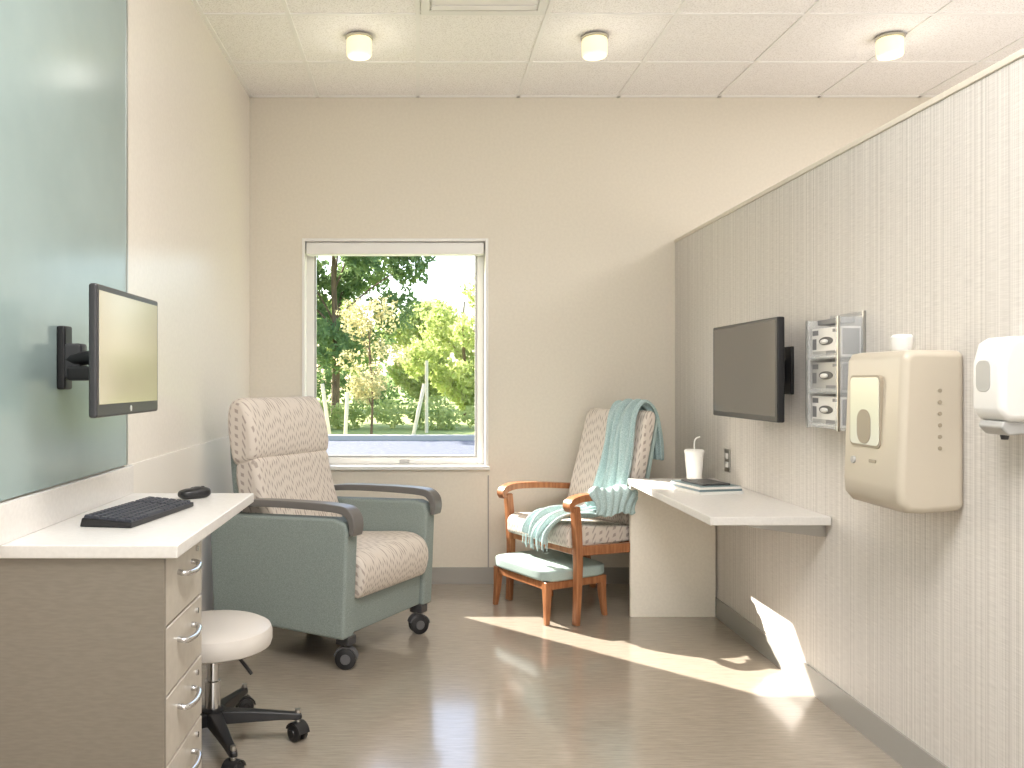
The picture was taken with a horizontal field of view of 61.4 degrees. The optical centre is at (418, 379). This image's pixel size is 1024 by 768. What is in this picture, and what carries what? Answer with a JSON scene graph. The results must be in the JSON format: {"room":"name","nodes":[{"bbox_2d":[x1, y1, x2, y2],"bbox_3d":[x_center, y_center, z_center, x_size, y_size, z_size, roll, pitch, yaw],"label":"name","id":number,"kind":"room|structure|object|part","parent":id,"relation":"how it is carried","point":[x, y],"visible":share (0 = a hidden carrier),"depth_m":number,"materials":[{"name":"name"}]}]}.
{"room":"hospital room","nodes":[
{"label":"hospital room","id":0,"kind":"room"},
{"bbox_2d":[0,0,249,502],"bbox_3d":[-1.099,-0.243,1.625,0.162,2.966,7.150,0,0,0],"label":"wall","id":1,"kind":"structure","parent":0,"point":[63,62],"depth_m":2.86,"materials":[{"name":"beige paint"}]},
{"bbox_2d":[0,465,133,544],"bbox_3d":[-1.010,0.348,1.925,0.016,0.098,2.150,0,0,0],"label":"backsplash","id":2,"kind":"structure","parent":1,"relation":"attached to","point":[20,517],"depth_m":2.39,"materials":[{"name":"laminate"}]},
{"bbox_2d":[57,283,157,417],"bbox_3d":[-0.907,-0.073,2.365,0.222,0.336,0.500,0,0,0],"label":"computer monitor","id":3,"kind":"object","parent":1,"relation":"attached to","point":[121,373],"visible":1,"depth_m":2.33,"materials":[{"name":"grey plastic"}]},
{"bbox_3d":[-0.927,-0.065,2.394,0.134,0.054,0.049,0,0,23],"label":"arm","id":4,"kind":"part","parent":3,"relation":"part of","materials":[{"name":"black plastic"}]},
{"bbox_3d":[-0.925,-0.018,2.390,0.105,0.040,0.050,0,0,0],"label":"arm","id":5,"kind":"part","parent":3,"relation":"part of","materials":[{"name":"black plastic"}]},
{"bbox_2d":[126,0,127,464],"bbox_3d":[-1.022,-0.716,2.974,0.016,2.021,0.008,0,0,0],"label":"trim","id":6,"kind":"structure","parent":1,"relation":"attached to","point":[126,0],"depth_m":2.97,"materials":[{"name":"silver metal"}]},
{"bbox_2d":[124,436,232,610],"bbox_3d":[-1.027,0.720,4.089,0.006,0.840,2.222,0,0,0],"label":"wainscot","id":7,"kind":"structure","parent":1,"relation":"attached to","point":[207,464],"depth_m":3.97,"materials":[{"name":"beige paint"}]},
{"bbox_2d":[202,584,903,767],"bbox_3d":[1.985,1.290,1.725,6.330,0.100,7.350,0,0,0],"label":"floor","id":8,"kind":"structure","parent":0,"point":[486,684],"depth_m":3.37,"materials":[{"name":"laminate"}]},
{"bbox_2d":[0,465,253,767],"bbox_3d":[-0.799,0.769,1.925,0.438,0.941,2.150,0,0,0],"label":"computer desk","id":9,"kind":"object","parent":8,"relation":"on","point":[101,627],"visible":1,"depth_m":2.06,"materials":[{"name":"laminate"}]},
{"bbox_3d":[-0.817,0.835,2.069,0.403,0.811,0.018,0,0,0],"label":"panel","id":10,"kind":"part","parent":9,"relation":"part of","materials":[{"name":"beige laminate"}]},
{"bbox_2d":[0,493,253,557],"bbox_3d":[-0.799,0.413,2.525,0.438,0.032,0.950,0,0,0],"label":"countertop","id":11,"kind":"structure","parent":9,"relation":"on","point":[172,535],"depth_m":2.19,"materials":[{"name":"laminate"}]},
{"bbox_2d":[80,496,193,527],"bbox_3d":[-0.811,0.381,2.490,0.149,0.031,0.400,0,0,9],"label":"keyboard","id":12,"kind":"object","parent":9,"relation":"on","point":[131,514],"visible":1,"depth_m":2.41,"materials":[{"name":"black plastic"}]},
{"bbox_3d":[-0.629,1.036,2.256,0.022,0.166,0.348,0,0,0],"label":"drawer","id":13,"kind":"part","parent":9,"relation":"part of","materials":[{"name":"laminate"}]},
{"bbox_3d":[-0.629,0.864,2.256,0.022,0.166,0.348,0,0,0],"label":"drawer","id":14,"kind":"part","parent":9,"relation":"part of","materials":[{"name":"laminate"}]},
{"bbox_3d":[-0.629,0.692,2.256,0.022,0.166,0.348,0,0,0],"label":"drawer","id":15,"kind":"part","parent":9,"relation":"part of","materials":[{"name":"laminate"}]},
{"bbox_3d":[-0.629,0.520,2.256,0.022,0.166,0.348,0,0,0],"label":"drawer","id":16,"kind":"part","parent":9,"relation":"part of","materials":[{"name":"laminate"}]},
{"bbox_3d":[-0.600,0.840,2.255,0.039,0.023,0.147,0,0,0],"label":"handle","id":17,"kind":"part","parent":9,"relation":"part of","materials":[{"name":"silver metal"}]},
{"bbox_3d":[-0.600,0.668,2.255,0.039,0.023,0.147,0,0,0],"label":"handle","id":18,"kind":"part","parent":9,"relation":"part of","materials":[{"name":"silver metal"}]},
{"bbox_3d":[-0.600,0.496,2.255,0.039,0.023,0.147,0,0,0],"label":"handle","id":19,"kind":"part","parent":9,"relation":"part of","materials":[{"name":"silver metal"}]},
{"bbox_2d":[178,486,210,498],"bbox_3d":[-0.755,0.377,2.870,0.112,0.038,0.062,0,0,-40],"label":"computer mouse","id":20,"kind":"object","parent":9,"relation":"on","point":[195,492],"visible":1,"depth_m":2.85,"materials":[{"name":"black plastic"}]},
{"bbox_3d":[-0.600,1.012,2.255,0.039,0.023,0.147,0,0,0],"label":"handle","id":21,"kind":"part","parent":9,"relation":"part of","materials":[{"name":"silver metal"}]},
{"bbox_2d":[200,610,309,767],"bbox_3d":[-0.679,1.032,2.910,0.608,0.417,0.618,0,0,0],"label":"stool","id":22,"kind":"object","parent":8,"relation":"on","point":[227,635],"visible":0.59,"depth_m":2.88,"materials":[{"name":"white leather"}]},
{"bbox_3d":[-0.815,1.142,2.789,0.280,0.048,0.058,0,0,-44],"label":"leg","id":23,"kind":"part","parent":22,"relation":"part of","materials":[{"name":"black plastic"}]},
{"bbox_3d":[-0.630,1.142,2.756,0.058,0.048,0.280,0,0,-26],"label":"leg","id":24,"kind":"part","parent":22,"relation":"part of","materials":[{"name":"black plastic"}]},
{"bbox_3d":[-0.575,1.157,2.644,0.018,0.050,0.018,0,0,24],"label":"stem","id":25,"kind":"part","parent":22,"relation":"part of","materials":[{"name":"silver metal"}]},
{"bbox_3d":[-0.672,1.142,3.058,0.058,0.048,0.280,0,0,10],"label":"leg","id":26,"kind":"part","parent":22,"relation":"part of","materials":[{"name":"black plastic"}]},
{"bbox_3d":[-0.700,0.864,2.900,0.400,0.082,0.400,0,0,0],"label":"seat","id":27,"kind":"part","parent":22,"relation":"part of","materials":[{"name":"white leather"}]},
{"bbox_3d":[-0.618,0.953,2.871,0.126,0.071,0.015,0,0,9],"label":"height lever","id":28,"kind":"part","parent":22,"relation":"part of","materials":[{"name":"black plastic"}]},
{"bbox_3d":[-0.542,1.142,2.922,0.280,0.048,0.058,0,0,-8],"label":"leg","id":29,"kind":"part","parent":22,"relation":"part of","materials":[{"name":"black plastic"}]},
{"bbox_3d":[-0.418,1.157,2.940,0.018,0.050,0.018,0,0,42],"label":"stem","id":30,"kind":"part","parent":22,"relation":"part of","materials":[{"name":"silver metal"}]},
{"bbox_2d":[211,396,441,669],"bbox_3d":[-0.434,0.663,4.096,0.834,1.154,0.742,0,0,31],"label":"recliner chair","id":31,"kind":"object","parent":8,"relation":"on","point":[305,557],"visible":0.82,"depth_m":3.92,"materials":[{"name":"teal fabric"}]},
{"bbox_2d":[228,396,327,464],"bbox_3d":[-0.689,0.245,4.251,0.183,0.319,0.588,0,0,31],"label":"cushion","id":32,"kind":"object","parent":31,"relation":"on","point":[266,430],"depth_m":4.13,"materials":[{"name":"fabric"}]},
{"bbox_3d":[-0.621,0.845,3.827,0.795,0.510,0.085,0,0,31],"label":"panel","id":33,"kind":"part","parent":31,"relation":"part of","materials":[{"name":"teal fabric"}]},
{"bbox_2d":[236,450,341,516],"bbox_3d":[-0.627,0.590,4.214,0.241,0.480,0.568,0,0,31],"label":"cushion","id":34,"kind":"object","parent":31,"relation":"on","point":[282,474],"depth_m":4.11,"materials":[{"name":"fabric"}]},
{"bbox_3d":[-0.592,0.592,3.800,0.795,0.126,0.072,0,0,31],"label":"armrest","id":35,"kind":"part","parent":31,"relation":"part of","materials":[{"name":"grey plastic"}]},
{"bbox_3d":[-0.281,0.845,4.386,0.795,0.510,0.085,0,0,31],"label":"panel","id":36,"kind":"part","parent":31,"relation":"part of","materials":[{"name":"teal fabric"}]},
{"bbox_3d":[-0.169,0.984,3.935,0.074,0.222,0.568,0,0,31],"label":"panel","id":37,"kind":"part","parent":31,"relation":"part of","materials":[{"name":"teal fabric"}]},
{"bbox_3d":[-0.244,0.592,4.373,0.795,0.126,0.072,0,0,31],"label":"armrest","id":38,"kind":"part","parent":31,"relation":"part of","materials":[{"name":"grey plastic"}]},
{"bbox_2d":[355,531,427,597],"bbox_3d":[-0.356,0.842,4.049,0.617,0.203,0.564,0,0,31],"label":"seat cushion","id":39,"kind":"object","parent":31,"relation":"on","point":[385,561],"depth_m":3.89,"materials":[{"name":"fabric"}]},
{"bbox_2d":[493,549,606,625],"bbox_3d":[0.700,1.100,4.610,0.420,0.280,0.500,0,0,-29],"label":"footstool","id":40,"kind":"object","parent":8,"relation":"on","point":[549,570],"visible":0.91,"depth_m":4.48,"materials":[{"name":"teal fabric"}]},
{"bbox_3d":[0.436,1.133,4.711,0.046,0.215,0.046,0,0,-29],"label":"leg","id":41,"kind":"part","parent":40,"relation":"part of","materials":[{"name":"brown wood"}]},
{"bbox_3d":[0.650,1.133,4.332,0.046,0.215,0.046,0,0,-29],"label":"leg","id":42,"kind":"part","parent":40,"relation":"part of","materials":[{"name":"brown wood"}]},
{"bbox_2d":[496,549,603,581],"bbox_3d":[0.700,0.995,4.610,0.420,0.070,0.500,0,0,-29],"label":"cushion","id":43,"kind":"object","parent":40,"relation":"on","point":[551,565],"depth_m":4.48,"materials":[{"name":"teal fabric"}]},
{"bbox_3d":[0.964,1.133,4.509,0.046,0.215,0.046,0,0,-29],"label":"leg","id":44,"kind":"part","parent":40,"relation":"part of","materials":[{"name":"brown wood"}]},
{"bbox_2d":[497,408,657,625],"bbox_3d":[0.895,0.704,4.703,0.690,1.075,0.636,0,0,-29],"label":"armchair","id":45,"kind":"object","parent":8,"relation":"on","point":[579,537],"visible":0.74,"depth_m":4.61,"materials":[{"name":"beige fabric"}]},
{"bbox_3d":[0.510,0.939,4.819,0.060,0.602,0.038,0,0,-29],"label":"leg","id":46,"kind":"part","parent":45,"relation":"part of","materials":[{"name":"brown wood"}]},
{"bbox_3d":[0.714,0.622,4.934,0.600,0.084,0.056,0,0,-29],"label":"arm","id":47,"kind":"part","parent":45,"relation":"part of","materials":[{"name":"brown wood"}]},
{"bbox_3d":[0.663,0.865,4.572,0.024,0.050,0.550,0,0,-29],"label":"rail","id":48,"kind":"part","parent":45,"relation":"part of","materials":[{"name":"brown wood"}]},
{"bbox_2d":[507,512,628,547],"bbox_3d":[0.837,0.802,4.670,0.500,0.114,0.530,0,0,-29],"label":"seat cushion","id":49,"kind":"object","parent":45,"relation":"on","point":[598,530],"depth_m":4.47,"materials":[{"name":"fabric"}]},
{"bbox_3d":[0.795,0.939,4.314,0.060,0.602,0.038,0,0,-29],"label":"leg","id":50,"kind":"part","parent":45,"relation":"part of","materials":[{"name":"brown wood"}]},
{"bbox_3d":[0.999,0.622,4.428,0.600,0.084,0.056,0,0,-29],"label":"arm","id":51,"kind":"part","parent":45,"relation":"part of","materials":[{"name":"brown wood"}]},
{"bbox_3d":[0.994,0.930,5.092,0.136,0.623,0.038,0,0,-29],"label":"leg","id":52,"kind":"part","parent":45,"relation":"part of","materials":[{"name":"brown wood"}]},
{"bbox_2d":[521,398,663,550],"bbox_3d":[0.976,0.493,4.562,0.809,0.780,0.372,0,0,-29],"label":"throw blanket","id":53,"kind":"object","parent":45,"relation":"on","point":[610,493],"visible":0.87,"depth_m":4.56,"materials":[{"name":"teal fabric"}]},
{"bbox_3d":[1.028,0.875,4.445,0.512,0.070,0.028,0,0,-29],"label":"rail","id":54,"kind":"part","parent":45,"relation":"part of","materials":[{"name":"brown wood"}]},
{"bbox_2d":[568,408,654,525],"bbox_3d":[1.075,0.481,4.804,0.226,0.628,0.500,0,0,-29],"label":"cushion","id":55,"kind":"object","parent":45,"relation":"on","point":[591,445],"depth_m":4.83,"materials":[{"name":"fabric"}]},
{"bbox_2d":[628,478,830,616],"bbox_3d":[1.329,0.879,3.863,0.459,0.722,1.274,0,0,0],"label":"desk","id":56,"kind":"object","parent":8,"relation":"on","point":[672,532],"visible":0.88,"depth_m":4.46,"materials":[{"name":"laminate"}]},
{"bbox_3d":[1.328,0.895,4.478,0.446,0.690,0.025,0,0,0],"label":"support panel","id":57,"kind":"part","parent":56,"relation":"part of","materials":[{"name":"beige laminate"}]},
{"bbox_2d":[669,479,742,494],"bbox_3d":[1.339,0.496,4.002,0.220,0.044,0.285,0,0,-12],"label":"magazine stack","id":58,"kind":"object","parent":56,"relation":"on","point":[695,486],"visible":1,"depth_m":3.90,"materials":[{"name":"white paper"}]},
{"bbox_2d":[684,436,703,478],"bbox_3d":[1.395,0.401,4.330,0.100,0.233,0.100,0,0,0],"label":"cup","id":59,"kind":"object","parent":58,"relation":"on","point":[693,457],"visible":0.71,"depth_m":4.29,"materials":[{"name":"white"}]},
{"bbox_3d":[1.395,0.360,4.330,0.100,0.020,0.100,0,0,0],"label":"lid","id":60,"kind":"part","parent":59,"relation":"part of","materials":[{"name":"white plastic"}]},
{"bbox_2d":[671,480,738,486],"bbox_3d":[1.338,0.483,3.997,0.205,0.002,0.265,0,0,-12],"label":"magazine","id":61,"kind":"object","parent":58,"relation":"on","point":[676,483],"depth_m":3.95,"materials":[{"name":"paper"}]},
{"bbox_2d":[669,483,741,491],"bbox_3d":[1.341,0.501,4.008,0.215,0.010,0.275,0,0,-12],"label":"magazine","id":62,"kind":"object","parent":58,"relation":"on","point":[687,487],"depth_m":3.89,"materials":[{"name":"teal paper"}]},
{"bbox_2d":[671,481,740,489],"bbox_3d":[1.338,0.490,3.997,0.205,0.012,0.265,0,0,-12],"label":"magazine","id":63,"kind":"object","parent":58,"relation":"on","point":[679,485],"depth_m":3.91,"materials":[{"name":"white paper"}]},
{"bbox_2d":[669,485,742,494],"bbox_3d":[1.340,0.512,4.000,0.220,0.012,0.280,0,0,-12],"label":"magazine","id":64,"kind":"object","parent":58,"relation":"on","point":[687,488],"depth_m":3.88,"materials":[{"name":"white paper"}]},
{"bbox_2d":[628,478,830,524],"bbox_3d":[1.329,0.534,3.863,0.459,0.032,1.274,0,0,0],"label":"countertop","id":65,"kind":"structure","parent":56,"relation":"on","point":[750,507],"depth_m":3.50,"materials":[{"name":"laminate"}]},
{"bbox_2d":[250,98,930,566],"bbox_3d":[1.985,-0.243,5.300,6.330,2.966,0.200,0,0,0],"label":"wall","id":66,"kind":"structure","parent":0,"point":[581,205],"depth_m":5.20,"materials":[{"name":"paint"}]},
{"bbox_2d":[306,242,483,255],"bbox_3d":[-0.145,-0.803,5.247,1.090,0.077,0.075,0,0,0],"label":"shade cassette","id":67,"kind":"object","parent":66,"relation":"attached to","point":[312,248],"visible":1,"depth_m":5.21,"materials":[{"name":"white metal"}]},
{"bbox_2d":[302,238,487,465],"bbox_3d":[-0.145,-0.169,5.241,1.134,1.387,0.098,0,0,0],"label":"window frame","id":68,"kind":"structure","parent":66,"relation":"attached to","point":[304,240],"depth_m":5.19,"materials":[{"name":"white"}]},
{"bbox_2d":[314,256,476,456],"bbox_3d":[-0.145,-0.160,5.315,1.010,1.280,0.030,0,0,0],"label":"window","id":69,"kind":"structure","parent":66,"relation":"in","point":[315,257],"depth_m":5.30,"materials":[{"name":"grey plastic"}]},
{"bbox_2d":[329,464,489,469],"bbox_3d":[-0.145,0.534,5.230,1.150,0.022,0.120,0,0,0],"label":"sill","id":70,"kind":"structure","parent":66,"relation":"attached to","point":[332,466],"depth_m":5.17,"materials":[{"name":"white"}]},
{"bbox_2d":[488,475,488,566],"bbox_3d":[0.422,0.860,5.198,0.008,0.560,0.004,0,0,0],"label":"trim","id":71,"kind":"structure","parent":66,"relation":"attached to","point":[488,475],"depth_m":5.20,"materials":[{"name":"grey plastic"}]},
{"bbox_2d":[432,567,628,583],"bbox_3d":[0.265,1.190,5.196,2.590,0.100,0.008,0,0,0],"label":"baseboard","id":72,"kind":"structure","parent":66,"relation":"attached to","point":[440,575],"depth_m":5.19,"materials":[{"name":"grey plastic"}]},
{"bbox_2d":[197,0,1023,94],"bbox_3d":[1.985,-1.776,1.725,6.330,0.100,7.350,0,0,0],"label":"ceiling","id":73,"kind":"structure","parent":0,"point":[244,38],"depth_m":4.39,"materials":[{"name":"tile"}]},
{"bbox_2d":[345,31,372,60],"bbox_3d":[-0.300,-1.670,4.280,0.140,0.100,0.140,0,0,0],"label":"ceiling lamp","id":74,"kind":"object","parent":73,"relation":"attached to","point":[359,44],"depth_m":4.23,"materials":[{"name":"white glass"}]},
{"bbox_2d":[421,0,548,14],"bbox_3d":[0.299,-1.714,3.720,0.580,0.009,0.580,0,0,0],"label":"ceiling vent","id":75,"kind":"object","parent":73,"relation":"in","point":[439,7],"visible":1,"depth_m":3.92,"materials":[{"name":"white metal"}]},
{"bbox_2d":[580,31,608,60],"bbox_3d":[0.880,-1.670,4.280,0.140,0.100,0.140,0,0,0],"label":"ceiling lamp","id":76,"kind":"object","parent":73,"relation":"attached to","point":[594,44],"depth_m":4.23,"materials":[{"name":"white glass"}]},
{"bbox_2d":[192,0,1023,97],"bbox_3d":[1.985,-1.723,1.700,6.030,0.006,7.000,0,0,0],"label":"grid","id":77,"kind":"object","parent":73,"relation":"attached to","point":[287,13],"depth_m":4.62,"materials":[{"name":"white metal"}]},
{"bbox_2d":[874,31,905,60],"bbox_3d":[2.360,-1.670,4.280,0.140,0.100,0.140,0,0,0],"label":"ceiling lamp","id":78,"kind":"object","parent":73,"relation":"attached to","point":[890,45],"depth_m":4.23,"materials":[{"name":"white glass"}]},
{"bbox_2d":[675,56,1023,767],"bbox_3d":[1.620,0.203,2.150,0.120,2.075,6.100,0,0,0],"label":"wall","id":79,"kind":"structure","parent":0,"point":[917,227],"depth_m":2.86,"materials":[{"name":"beige paint"}]},
{"bbox_2d":[725,448,730,471],"bbox_3d":[1.556,0.405,4.310,0.008,0.116,0.072,0,0,0],"label":"wall outlet","id":80,"kind":"object","parent":79,"relation":"in","point":[727,451],"depth_m":4.30,"materials":[{"name":"beige plastic"}]},
{"bbox_2d":[713,317,793,422],"bbox_3d":[1.469,-0.040,3.650,0.182,0.410,0.720,0,0,0],"label":"television","id":81,"kind":"object","parent":79,"relation":"attached to","point":[753,370],"visible":1,"depth_m":3.56,"materials":[{"name":"black plastic"}]},
{"bbox_3d":[1.552,-0.040,3.650,0.015,0.200,0.200,0,0,0],"label":"wall plate","id":82,"kind":"part","parent":81,"relation":"part of","materials":[{"name":"black plastic"}]},
{"bbox_2d":[716,597,948,767],"bbox_3d":[1.556,1.190,2.145,0.008,0.100,6.090,0,0,0],"label":"baseboard","id":83,"kind":"structure","parent":79,"relation":"attached to","point":[894,743],"depth_m":3.19,"materials":[{"name":"grey plastic"}]},
{"bbox_2d":[805,311,865,431],"bbox_3d":[1.511,-0.031,3.105,0.098,0.422,0.252,0,0,0],"label":"holder","id":84,"kind":"object","parent":79,"relation":"attached to","point":[838,342],"visible":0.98,"depth_m":3.06,"materials":[{"name":"silver metal"}]},
{"bbox_2d":[813,398,846,425],"bbox_3d":[1.513,0.115,3.103,0.067,0.095,0.214,0,0,0],"label":"glove box","id":85,"kind":"object","parent":84,"relation":"on","point":[826,411],"depth_m":3.08,"materials":[{"name":"grey cardboard"}]},
{"bbox_2d":[813,364,847,389],"bbox_3d":[1.513,-0.011,3.103,0.067,0.095,0.214,0,0,0],"label":"glove box","id":86,"kind":"object","parent":84,"relation":"on","point":[825,376],"depth_m":3.07,"materials":[{"name":"grey cardboard"}]},
{"bbox_2d":[813,328,859,355],"bbox_3d":[1.513,-0.136,3.103,0.067,0.095,0.214,0,0,0],"label":"glove box","id":87,"kind":"object","parent":84,"relation":"on","point":[826,341],"depth_m":3.03,"materials":[{"name":"grey cardboard"}]},
{"bbox_2d":[674,48,1023,242],"bbox_3d":[1.620,-0.845,2.150,0.132,0.020,6.100,0,0,0],"label":"trim","id":88,"kind":"structure","parent":79,"relation":"attached to","point":[1019,54],"depth_m":2.86,"materials":[{"name":"paint"}]},
{"bbox_2d":[844,350,962,513],"bbox_3d":[1.462,0.149,2.599,0.197,0.472,0.332,0,0,0],"label":"paper towel dispenser","id":89,"kind":"object","parent":79,"relation":"attached to","point":[904,441],"visible":1,"depth_m":2.44,"materials":[{"name":"beige plastic"}]},
{"bbox_2d":[890,334,913,350],"bbox_3d":[1.460,-0.113,2.580,0.064,0.052,0.064,0,0,0],"label":"paper cup","id":90,"kind":"object","parent":89,"relation":"on","point":[898,342],"visible":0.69,"depth_m":2.56,"materials":[{"name":"white paper"}]},
{"bbox_2d":[973,336,1023,439],"bbox_3d":[1.502,0.021,2.180,0.116,0.262,0.124,0,0,0],"label":"dispenser","id":91,"kind":"object","parent":79,"relation":"attached to","point":[998,365],"visible":1,"depth_m":2.14,"materials":[{"name":"white plastic"}]},
{"label":"outside","id":92,"kind":"structure","parent":0,"visible":0},
{"bbox_2d":[317,390,474,434],"bbox_3d":[0.000,1.440,62.725,120.000,0.100,114.550,0,0,0],"label":"lawn","id":93,"kind":"structure","parent":92,"point":[378,428],"depth_m":24.99,"materials":[{"name":"green plant"}]},
{"bbox_2d":[321,384,330,434],"bbox_3d":[-2.240,0.740,20.600,0.269,1.312,0.090,0,0,0],"label":"stake","id":94,"kind":"object","parent":93,"relation":"on","point":[322,385],"visible":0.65,"depth_m":20.57,"materials":[{"name":"beige wood"}]},
{"bbox_2d":[317,299,374,376],"bbox_3d":[-5.530,-1.708,41.736,6.438,6.204,5.592,0,0,-42],"label":"broad tree","id":95,"kind":"object","parent":93,"relation":"on","point":[343,303],"visible":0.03,"depth_m":41.78,"materials":[{"name":"green plant"}]},
{"bbox_2d":[344,392,348,434],"bbox_3d":[-1.725,0.840,20.300,0.140,1.104,0.090,0,0,0],"label":"stake","id":96,"kind":"object","parent":93,"relation":"on","point":[347,393],"visible":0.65,"depth_m":20.27,"materials":[{"name":"beige wood"}]},
{"bbox_2d":[333,295,412,434],"bbox_3d":[-1.286,-0.368,21.502,1.845,3.518,2.202,0,0,-36],"label":"young tree","id":97,"kind":"object","parent":93,"relation":"on","point":[363,382],"visible":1,"depth_m":21.25,"materials":[{"name":"green plant"}]},
{"bbox_2d":[317,256,437,419],"bbox_3d":[-2.708,-2.574,28.162,5.654,7.932,5.484,0,0,-43],"label":"tree","id":98,"kind":"object","parent":93,"relation":"on","point":[345,282],"visible":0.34,"depth_m":28.08,"materials":[{"name":"green plant"}]},
{"bbox_2d":[317,349,474,404],"bbox_3d":[0.784,-0.032,50.257,44.793,4.985,6.227,0,0,0],"label":"hedge","id":99,"kind":"object","parent":93,"relation":"on","point":[343,374],"visible":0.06,"depth_m":49.43,"materials":[{"name":"green plant"}]},
{"bbox_2d":[318,392,474,429],"bbox_3d":[0.258,1.038,24.201,25.701,1.479,2.186,0,0,0],"label":"hedge","id":100,"kind":"object","parent":93,"relation":"on","point":[442,414],"visible":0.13,"depth_m":23.99,"materials":[{"name":"green plant"}]},
{"bbox_2d":[328,435,474,440],"bbox_3d":[0.000,1.320,19.425,120.000,0.140,0.250,0,0,0],"label":"curb","id":101,"kind":"object","parent":93,"relation":"on","point":[330,437],"visible":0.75,"depth_m":19.30,"materials":[{"name":"grey concrete"}]},
{"bbox_2d":[412,384,425,434],"bbox_3d":[-0.010,0.740,20.400,0.368,1.319,0.090,0,0,0],"label":"stake","id":102,"kind":"object","parent":93,"relation":"on","point":[423,385],"visible":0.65,"depth_m":20.37,"materials":[{"name":"beige wood"}]},
{"bbox_2d":[374,298,474,402],"bbox_3d":[-0.044,-1.265,39.576,4.682,5.318,4.139,0,0,-34],"label":"broad tree","id":103,"kind":"object","parent":93,"relation":"on","point":[412,386],"visible":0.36,"depth_m":39.22,"materials":[{"name":"green plant"}]},
{"bbox_2d":[425,361,427,432],"bbox_3d":[0.200,0.440,22.500,0.083,1.900,0.083,0,0,22],"label":"stake","id":104,"kind":"object","parent":93,"relation":"on","point":[426,362],"visible":1,"depth_m":22.47,"materials":[{"name":"beige wood"}]},
{"bbox_2d":[397,273,474,415],"bbox_3d":[2.218,-1.419,33.157,6.022,5.624,4.528,0,0,24],"label":"broad tree","id":105,"kind":"object","parent":93,"relation":"on","point":[460,385],"visible":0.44,"depth_m":32.80,"materials":[{"name":"green plant"}]},
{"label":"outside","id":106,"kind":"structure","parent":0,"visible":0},
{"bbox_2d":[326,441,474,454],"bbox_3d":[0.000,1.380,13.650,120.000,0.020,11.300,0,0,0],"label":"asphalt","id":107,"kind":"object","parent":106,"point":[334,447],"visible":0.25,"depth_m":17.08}
]}

